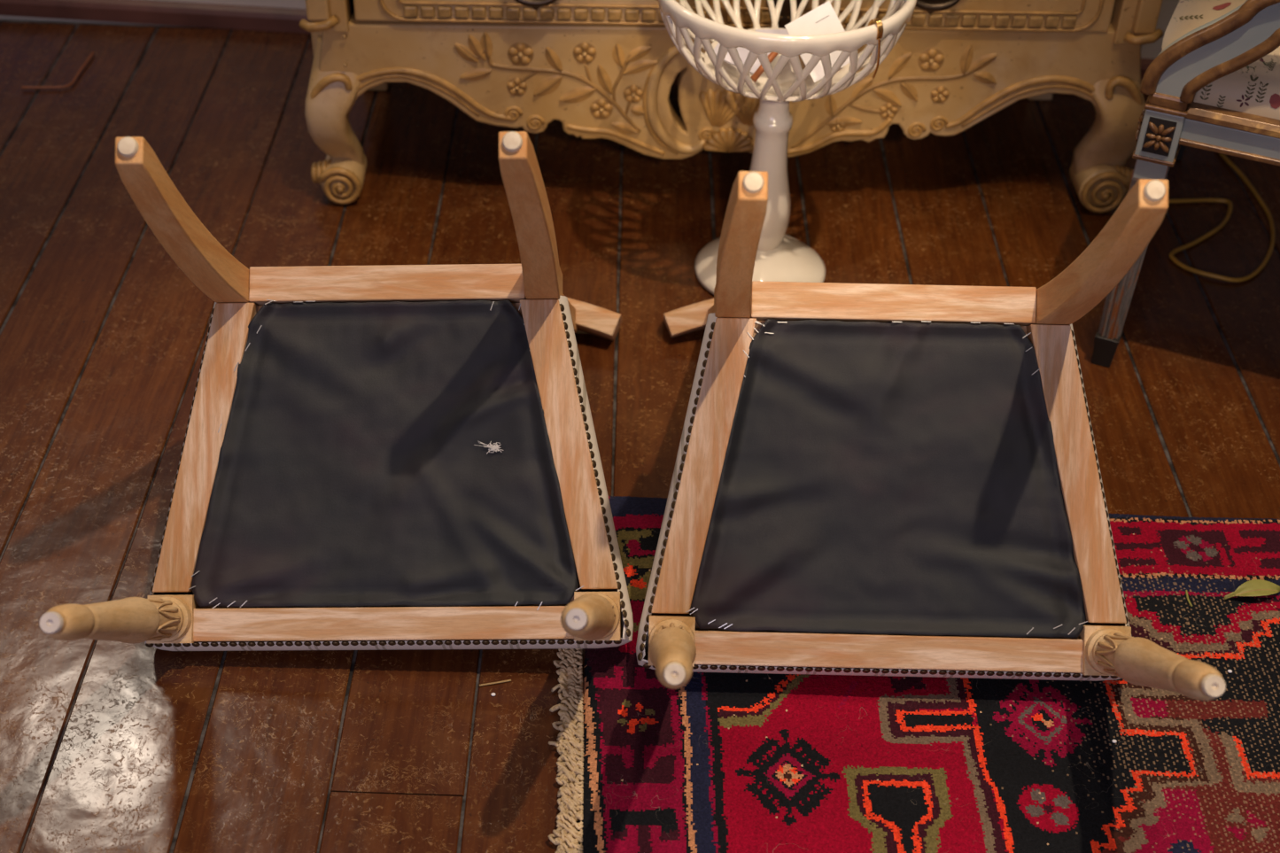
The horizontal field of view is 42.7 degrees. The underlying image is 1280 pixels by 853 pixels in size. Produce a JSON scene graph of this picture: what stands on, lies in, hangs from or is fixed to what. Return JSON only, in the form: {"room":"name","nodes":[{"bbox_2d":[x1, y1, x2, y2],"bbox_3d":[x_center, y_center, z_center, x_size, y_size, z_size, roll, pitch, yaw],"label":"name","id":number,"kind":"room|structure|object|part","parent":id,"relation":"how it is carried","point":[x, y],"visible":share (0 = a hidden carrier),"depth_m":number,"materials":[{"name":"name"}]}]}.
{"room":"living room","nodes":[
{"label":"living room","id":0,"kind":"room"},
{"bbox_2d":[0,0,1179,58],"bbox_3d":[-0.025,-2.118,1.895,6.200,3.620,0.161,4,40,2],"label":"wall","id":1,"kind":"structure","parent":0,"point":[1148,50],"depth_m":2.97,"materials":[{"name":"paint"}]},
{"bbox_2d":[0,0,1155,82],"bbox_3d":[-0.077,-0.700,2.955,6.200,0.040,0.016,4,40,2],"label":"baseboard","id":2,"kind":"structure","parent":1,"relation":"attached to","point":[136,11],"depth_m":2.98,"materials":[{"name":"brown wood"}]},
{"bbox_2d":[0,20,1279,852],"bbox_3d":[-0.023,0.479,1.605,5.213,0.050,3.660,2,40,0],"label":"floor","id":3,"kind":"structure","parent":0,"point":[106,746],"depth_m":2.29,"materials":[{"name":"brown wood"}]},
{"bbox_2d":[21,52,94,88],"bbox_3d":[-0.986,-0.608,2.833,0.062,0.004,0.162,24,44,24],"label":"dry twig","id":4,"kind":"object","parent":3,"relation":"on","point":[92,53],"visible":1,"depth_m":2.80,"materials":[{"name":"brown wood"}]},
{"bbox_2d":[38,131,633,651],"bbox_3d":[-0.268,-0.107,1.792,0.538,0.659,0.915,2,40,0],"label":"chair","id":5,"kind":"object","parent":3,"relation":"on","point":[333,489],"visible":1,"depth_m":1.79,"materials":[{"name":"brown wood"}]},
{"bbox_3d":[-0.512,0.194,1.638,0.050,0.383,0.052,-1,84,1],"label":"leg","id":6,"kind":"part","parent":5,"relation":"part of","materials":[{"name":"brown wood"}]},
{"bbox_3d":[-0.458,-0.198,1.675,0.042,0.392,0.091,-1,84,1],"label":"leg","id":7,"kind":"part","parent":5,"relation":"part of","materials":[{"name":"brown wood"}]},
{"bbox_3d":[-0.478,0.024,1.822,0.107,0.050,0.318,-1,84,1],"label":"rail","id":8,"kind":"part","parent":5,"relation":"part of","materials":[{"name":"brown wood"}]},
{"bbox_3d":[-0.277,0.216,1.798,0.419,0.050,0.036,-1,84,1],"label":"rail","id":9,"kind":"part","parent":5,"relation":"part of","materials":[{"name":"brown wood"}]},
{"bbox_3d":[-0.280,-0.157,1.836,0.306,0.050,0.039,-1,84,1],"label":"rail","id":10,"kind":"part","parent":5,"relation":"part of","materials":[{"name":"brown wood"}]},
{"bbox_2d":[144,295,633,651],"bbox_3d":[-0.278,0.042,1.840,0.539,0.086,0.412,-1,84,1],"label":"seat cushion","id":11,"kind":"object","parent":5,"relation":"on","point":[333,489],"depth_m":1.80,"materials":[{"name":"black fabric"}]},
{"bbox_2d":[474,441,503,452],"bbox_3d":[-0.166,0.023,1.799,0.032,0.010,0.012,2,40,0],"label":"tuft","id":12,"kind":"object","parent":5,"relation":"on","point":[495,446],"visible":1,"depth_m":1.80,"materials":[{"name":"white fabric"}]},
{"bbox_3d":[-0.109,-0.201,1.667,0.042,0.392,0.091,-1,84,1],"label":"leg","id":13,"kind":"part","parent":5,"relation":"part of","materials":[{"name":"brown wood"}]},
{"bbox_3d":[-0.078,0.020,1.813,0.106,0.050,0.318,-1,84,1],"label":"rail","id":14,"kind":"part","parent":5,"relation":"part of","materials":[{"name":"brown wood"}]},
{"bbox_3d":[-0.050,0.190,1.627,0.050,0.383,0.052,-1,84,1],"label":"leg","id":15,"kind":"part","parent":5,"relation":"part of","materials":[{"name":"brown wood"}]},
{"bbox_3d":[-0.269,-0.158,2.283,0.487,0.056,0.078,-1,84,1],"label":"crest rail","id":16,"kind":"part","parent":5,"relation":"part of","materials":[{"name":"brown wood"}]},
{"bbox_2d":[479,679,511,686],"bbox_3d":[-0.159,0.281,1.797,0.036,0.002,0.002,-8,41,-12],"label":"straw","id":17,"kind":"object","parent":3,"relation":"on","point":[502,681],"visible":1,"depth_m":1.80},
{"bbox_2d":[299,0,1163,213],"bbox_3d":[0.139,-0.813,2.434,1.281,0.890,0.455,0,40,-2],"label":"commode","id":18,"kind":"object","parent":3,"relation":"on","point":[607,69],"visible":0.92,"depth_m":2.42,"materials":[{"name":"beige paint"}]},
{"bbox_3d":[-0.471,-0.880,2.406,0.024,0.723,0.370,0,40,-2],"label":"panel","id":19,"kind":"part","parent":18,"relation":"part of","materials":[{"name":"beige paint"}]},
{"bbox_3d":[-0.439,-0.804,2.200,0.051,0.575,0.046,0,40,-2],"label":"corner post","id":20,"kind":"part","parent":18,"relation":"part of","materials":[{"name":"beige paint"}]},
{"bbox_3d":[-0.455,-0.476,2.480,0.092,0.234,0.094,0,40,-2],"label":"leg","id":21,"kind":"part","parent":18,"relation":"part of","materials":[{"name":"beige paint"}]},
{"bbox_3d":[-0.454,-0.675,2.771,0.056,0.217,0.056,0,40,-2],"label":"leg","id":22,"kind":"part","parent":18,"relation":"part of","materials":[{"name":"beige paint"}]},
{"bbox_3d":[-0.331,-0.494,2.440,0.182,0.070,0.007,0,40,-2],"label":"edge molding","id":23,"kind":"part","parent":18,"relation":"part of","materials":[{"name":"beige wood"}]},
{"bbox_3d":[-0.317,-0.496,2.438,0.256,0.086,0.011,0,40,-2],"label":"edge molding","id":24,"kind":"part","parent":18,"relation":"part of","materials":[{"name":"beige wood"}]},
{"bbox_3d":[-0.244,-0.548,2.397,0.040,0.024,0.006,0,40,-2],"label":"stem","id":25,"kind":"part","parent":18,"relation":"part of","materials":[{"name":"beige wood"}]},
{"bbox_2d":[507,77,527,94],"bbox_3d":[-0.182,-0.506,2.434,0.030,0.029,0.009,0,40,-2],"label":"flower","id":26,"kind":"object","parent":18,"relation":"on","point":[515,86],"depth_m":2.43,"materials":[{"name":"beige wood"}]},
{"bbox_2d":[508,42,533,64],"bbox_3d":[-0.175,-0.547,2.400,0.038,0.036,0.009,0,40,-2],"label":"flower","id":27,"kind":"object","parent":18,"relation":"on","point":[520,46],"depth_m":2.40,"materials":[{"name":"beige wood"}]},
{"bbox_3d":[-0.162,-0.519,2.424,0.032,0.024,0.006,0,40,-2],"label":"stem","id":28,"kind":"part","parent":18,"relation":"part of","materials":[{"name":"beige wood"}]},
{"bbox_3d":[-0.114,-0.500,2.440,0.235,0.136,0.008,0,40,-2],"label":"stem","id":29,"kind":"part","parent":18,"relation":"part of","materials":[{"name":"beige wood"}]},
{"bbox_2d":[573,42,596,62],"bbox_3d":[-0.081,-0.548,2.401,0.034,0.033,0.009,0,40,-2],"label":"flower","id":30,"kind":"object","parent":18,"relation":"on","point":[583,52],"depth_m":2.40,"materials":[{"name":"beige wood"}]},
{"bbox_3d":[-0.076,-0.521,2.424,0.014,0.033,0.006,0,40,-2],"label":"stem","id":31,"kind":"part","parent":18,"relation":"part of","materials":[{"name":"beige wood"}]},
{"bbox_2d":[590,99,612,117],"bbox_3d":[-0.058,-0.478,2.460,0.034,0.033,0.009,0,40,-2],"label":"flower","id":32,"kind":"object","parent":18,"relation":"on","point":[600,108],"depth_m":2.46,"materials":[{"name":"beige wood"}]},
{"bbox_3d":[-0.027,-0.516,2.430,0.029,0.083,0.006,0,40,-2],"label":"stem","id":33,"kind":"part","parent":18,"relation":"part of","materials":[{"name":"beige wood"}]},
{"bbox_3d":[-0.017,-0.480,2.460,0.013,0.031,0.006,0,40,-2],"label":"stem","id":34,"kind":"part","parent":18,"relation":"part of","materials":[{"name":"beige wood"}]},
{"bbox_2d":[623,85,643,101],"bbox_3d":[-0.010,-0.497,2.445,0.030,0.029,0.009,0,40,-2],"label":"flower","id":35,"kind":"object","parent":18,"relation":"on","point":[632,93],"depth_m":2.44,"materials":[{"name":"beige wood"}]},
{"bbox_3d":[0.140,-0.689,2.305,1.095,0.262,0.032,0,40,-2],"label":"drawer","id":36,"kind":"part","parent":18,"relation":"part of","materials":[{"name":"beige paint"}]},
{"bbox_2d":[830,117,845,131],"bbox_3d":[0.300,-0.458,2.485,0.026,0.025,0.009,0,40,-2],"label":"flower","id":37,"kind":"object","parent":18,"relation":"on","point":[836,124],"depth_m":2.48,"materials":[{"name":"beige wood"}]},
{"bbox_3d":[0.341,-0.480,2.467,0.063,0.020,0.006,0,40,-2],"label":"stem","id":38,"kind":"part","parent":18,"relation":"part of","materials":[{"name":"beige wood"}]},
{"bbox_3d":[0.369,-0.483,2.466,0.275,0.155,0.008,0,40,-2],"label":"stem","id":39,"kind":"part","parent":18,"relation":"part of","materials":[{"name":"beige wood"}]},
{"bbox_2d":[879,102,897,118],"bbox_3d":[0.375,-0.477,2.471,0.028,0.027,0.009,0,40,-2],"label":"flower","id":40,"kind":"object","parent":18,"relation":"on","point":[887,110],"depth_m":2.47,"materials":[{"name":"beige wood"}]},
{"bbox_3d":[0.401,-0.506,2.448,0.032,0.031,0.006,0,40,-2],"label":"stem","id":41,"kind":"part","parent":18,"relation":"part of","materials":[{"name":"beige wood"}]},
{"bbox_2d":[919,48,944,70],"bbox_3d":[0.430,-0.542,2.419,0.038,0.036,0.009,0,40,-2],"label":"flower","id":42,"kind":"object","parent":18,"relation":"on","point":[930,59],"depth_m":2.42,"materials":[{"name":"beige wood"}]},
{"bbox_3d":[0.419,-0.622,2.342,0.104,0.068,0.006,0,40,-2],"label":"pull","id":43,"kind":"part","parent":18,"relation":"part of","materials":[{"name":"black metal"}]},
{"bbox_2d":[930,86,949,102],"bbox_3d":[0.449,-0.498,2.455,0.028,0.027,0.009,0,40,-2],"label":"flower","id":44,"kind":"object","parent":18,"relation":"on","point":[938,94],"depth_m":2.45,"materials":[{"name":"beige wood"}]},
{"bbox_3d":[0.581,-0.488,2.467,0.235,0.092,0.012,0,40,-2],"label":"edge molding","id":45,"kind":"part","parent":18,"relation":"part of","materials":[{"name":"beige wood"}]},
{"bbox_3d":[0.592,-0.484,2.471,0.207,0.076,0.008,0,40,-2],"label":"edge molding","id":46,"kind":"part","parent":18,"relation":"part of","materials":[{"name":"beige wood"}]},
{"bbox_3d":[0.701,-0.666,2.807,0.056,0.217,0.056,0,40,-2],"label":"leg","id":47,"kind":"part","parent":18,"relation":"part of","materials":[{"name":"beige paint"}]},
{"bbox_3d":[0.719,-0.476,2.511,0.101,0.237,0.097,0,40,-2],"label":"leg","id":48,"kind":"part","parent":18,"relation":"part of","materials":[{"name":"beige paint"}]},
{"bbox_3d":[0.725,-0.794,2.236,0.048,0.575,0.046,0,40,-2],"label":"corner post","id":49,"kind":"part","parent":18,"relation":"part of","materials":[{"name":"beige paint"}]},
{"bbox_2d":[656,0,916,294],"bbox_3d":[0.183,-0.407,2.280,0.346,0.464,0.346,2,40,0],"label":"pedestal bowl","id":50,"kind":"object","parent":3,"relation":"on","point":[780,257],"visible":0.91,"depth_m":2.19,"materials":[{"name":"white ceramic"}]},
{"bbox_2d":[713,43,770,74],"bbox_3d":[0.136,-0.498,2.174,0.072,0.032,0.047,22,44,23],"label":"envelope","id":51,"kind":"object","parent":50,"relation":"in","point":[743,52],"visible":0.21,"depth_m":2.17,"materials":[{"name":"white paper"}]},
{"bbox_2d":[750,52,778,82],"bbox_3d":[0.166,-0.474,2.132,0.054,0.042,0.009,-28,48,-31],"label":"wooden stick","id":52,"kind":"object","parent":50,"relation":"in","point":[771,56],"visible":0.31,"depth_m":2.13,"materials":[{"name":"orange wood"}]},
{"bbox_3d":[0.182,-0.365,2.315,0.073,0.246,0.073,2,40,0],"label":"stem","id":53,"kind":"part","parent":50,"relation":"part of","materials":[{"name":"white ceramic"}]},
{"bbox_2d":[755,29,789,34],"bbox_3d":[0.187,-0.520,2.213,0.060,0.017,0.041,-1,40,-4],"label":"booklet","id":54,"kind":"object","parent":50,"relation":"in","point":[771,31],"visible":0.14,"depth_m":2.22,"materials":[{"name":"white paper"}]},
{"bbox_2d":[799,54,806,69],"bbox_3d":[0.237,-0.504,2.185,0.071,0.031,0.046,-18,44,-22],"label":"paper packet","id":55,"kind":"object","parent":50,"relation":"in","point":[802,65],"visible":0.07,"depth_m":2.17,"materials":[{"name":"beige paper"}]},
{"bbox_2d":[784,0,849,82],"bbox_3d":[0.234,-0.496,2.114,0.087,0.088,0.048,-13,42,-18],"label":"price card","id":56,"kind":"object","parent":50,"relation":"in","point":[823,19],"visible":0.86,"depth_m":2.11,"materials":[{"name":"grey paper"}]},
{"bbox_2d":[867,18,883,77],"bbox_3d":[0.295,-0.474,2.061,0.016,0.084,0.021,-25,47,-29],"label":"wire","id":57,"kind":"object","parent":50,"relation":"attached to","point":[879,23],"visible":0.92,"depth_m":2.04,"materials":[{"name":"gold metal"}]},
{"bbox_2d":[548,496,1279,852],"bbox_3d":[0.451,0.470,1.582,1.106,0.013,1.157,2,40,0],"label":"rug","id":58,"kind":"object","parent":3,"relation":"on","point":[717,762],"depth_m":1.73,"materials":[{"name":"fabric"}]},
{"bbox_3d":[0.638,0.200,1.908,0.004,0.002,0.026,2,40,0],"label":"grass blade","id":59,"kind":"part","parent":58,"relation":"part of","materials":[{"name":"green plant"}]},
{"bbox_2d":[1223,579,1279,600],"bbox_3d":[0.715,0.191,1.910,0.071,0.015,0.025,2,40,0],"label":"leaf","id":60,"kind":"object","parent":58,"relation":"on","point":[1254,587],"visible":1,"depth_m":1.91,"materials":[{"name":"plant"}]},
{"bbox_2d":[636,170,1225,700],"bbox_3d":[0.276,-0.091,1.778,0.539,0.654,0.977,2,40,0],"label":"chair","id":61,"kind":"object","parent":3,"relation":"on","point":[868,479],"visible":1,"depth_m":1.76,"materials":[{"name":"brown wood"}]},
{"bbox_3d":[0.277,-0.159,2.296,0.487,0.078,0.056,1,-2,0],"label":"crest rail","id":62,"kind":"part","parent":61,"relation":"part of","materials":[{"name":"brown wood"}]},
{"bbox_3d":[0.069,0.043,1.781,0.107,0.318,0.050,1,-2,0],"label":"rail","id":63,"kind":"part","parent":61,"relation":"part of","materials":[{"name":"brown wood"}]},
{"bbox_3d":[0.099,-0.169,1.621,0.042,0.091,0.392,1,-2,0],"label":"leg","id":64,"kind":"part","parent":61,"relation":"part of","materials":[{"name":"brown wood"}]},
{"bbox_2d":[636,312,1129,681],"bbox_3d":[0.269,0.066,1.806,0.539,0.412,0.092,1,-2,0],"label":"seat","id":65,"kind":"object","parent":61,"relation":"on","point":[895,494],"depth_m":1.76,"materials":[{"name":"black fabric"}]},
{"bbox_3d":[0.265,0.241,1.772,0.419,0.036,0.050,1,-2,0],"label":"rail","id":66,"kind":"part","parent":61,"relation":"part of","materials":[{"name":"brown wood"}]},
{"bbox_3d":[0.273,-0.133,1.787,0.306,0.039,0.050,1,-2,0],"label":"rail","id":67,"kind":"part","parent":61,"relation":"part of","materials":[{"name":"brown wood"}]},
{"bbox_3d":[0.469,0.051,1.779,0.107,0.318,0.050,1,-2,0],"label":"rail","id":68,"kind":"part","parent":61,"relation":"part of","materials":[{"name":"brown wood"}]},
{"bbox_3d":[0.447,-0.162,1.619,0.042,0.091,0.392,1,-2,0],"label":"leg","id":69,"kind":"part","parent":61,"relation":"part of","materials":[{"name":"brown wood"}]},
{"bbox_2d":[1091,0,1279,367],"bbox_3d":[1.045,-0.563,2.108,0.657,0.969,0.677,16,42,17],"label":"armchair","id":70,"kind":"object","parent":3,"relation":"on","point":[1214,83],"visible":0.85,"depth_m":2.00,"materials":[{"name":"blue paint"}]},
{"bbox_3d":[0.648,-0.235,2.163,0.045,0.288,0.045,16,42,17],"label":"leg","id":71,"kind":"part","parent":70,"relation":"part of","materials":[{"name":"paint"}]},
{"bbox_3d":[0.644,-0.360,2.032,0.033,0.048,0.003,16,42,17],"label":"rosette panel","id":72,"kind":"part","parent":70,"relation":"part of","materials":[{"name":"brown wood"}]},
{"bbox_3d":[0.868,-0.436,1.879,0.524,0.220,0.038,16,42,17],"label":"arm","id":73,"kind":"part","parent":70,"relation":"part of","materials":[{"name":"blue paint"}]},
{"bbox_2d":[1161,0,1279,119],"bbox_3d":[0.995,-0.553,2.148,0.535,0.085,0.620,16,42,17],"label":"backrest","id":74,"kind":"object","parent":70,"relation":"on","point":[1252,91],"depth_m":1.99,"materials":[{"name":"beige fabric"}]},
{"bbox_3d":[0.883,-0.314,1.969,0.452,0.032,0.032,16,42,17],"label":"seat rail","id":75,"kind":"part","parent":70,"relation":"part of","materials":[{"name":"blue paint"}]},
{"bbox_3d":[0.882,-0.330,1.951,0.452,0.016,0.033,16,42,17],"label":"gilt molding","id":76,"kind":"part","parent":70,"relation":"part of","materials":[{"name":"brown metal"}]},
{"bbox_2d":[1168,153,1275,282],"bbox_3d":[0.903,-0.432,2.696,0.191,0.009,0.677,2,40,0],"label":"cord","id":77,"kind":"object","parent":3,"relation":"on","point":[1224,157],"visible":0.77,"depth_m":2.54,"materials":[{"name":"brown plastic"}]}
]}

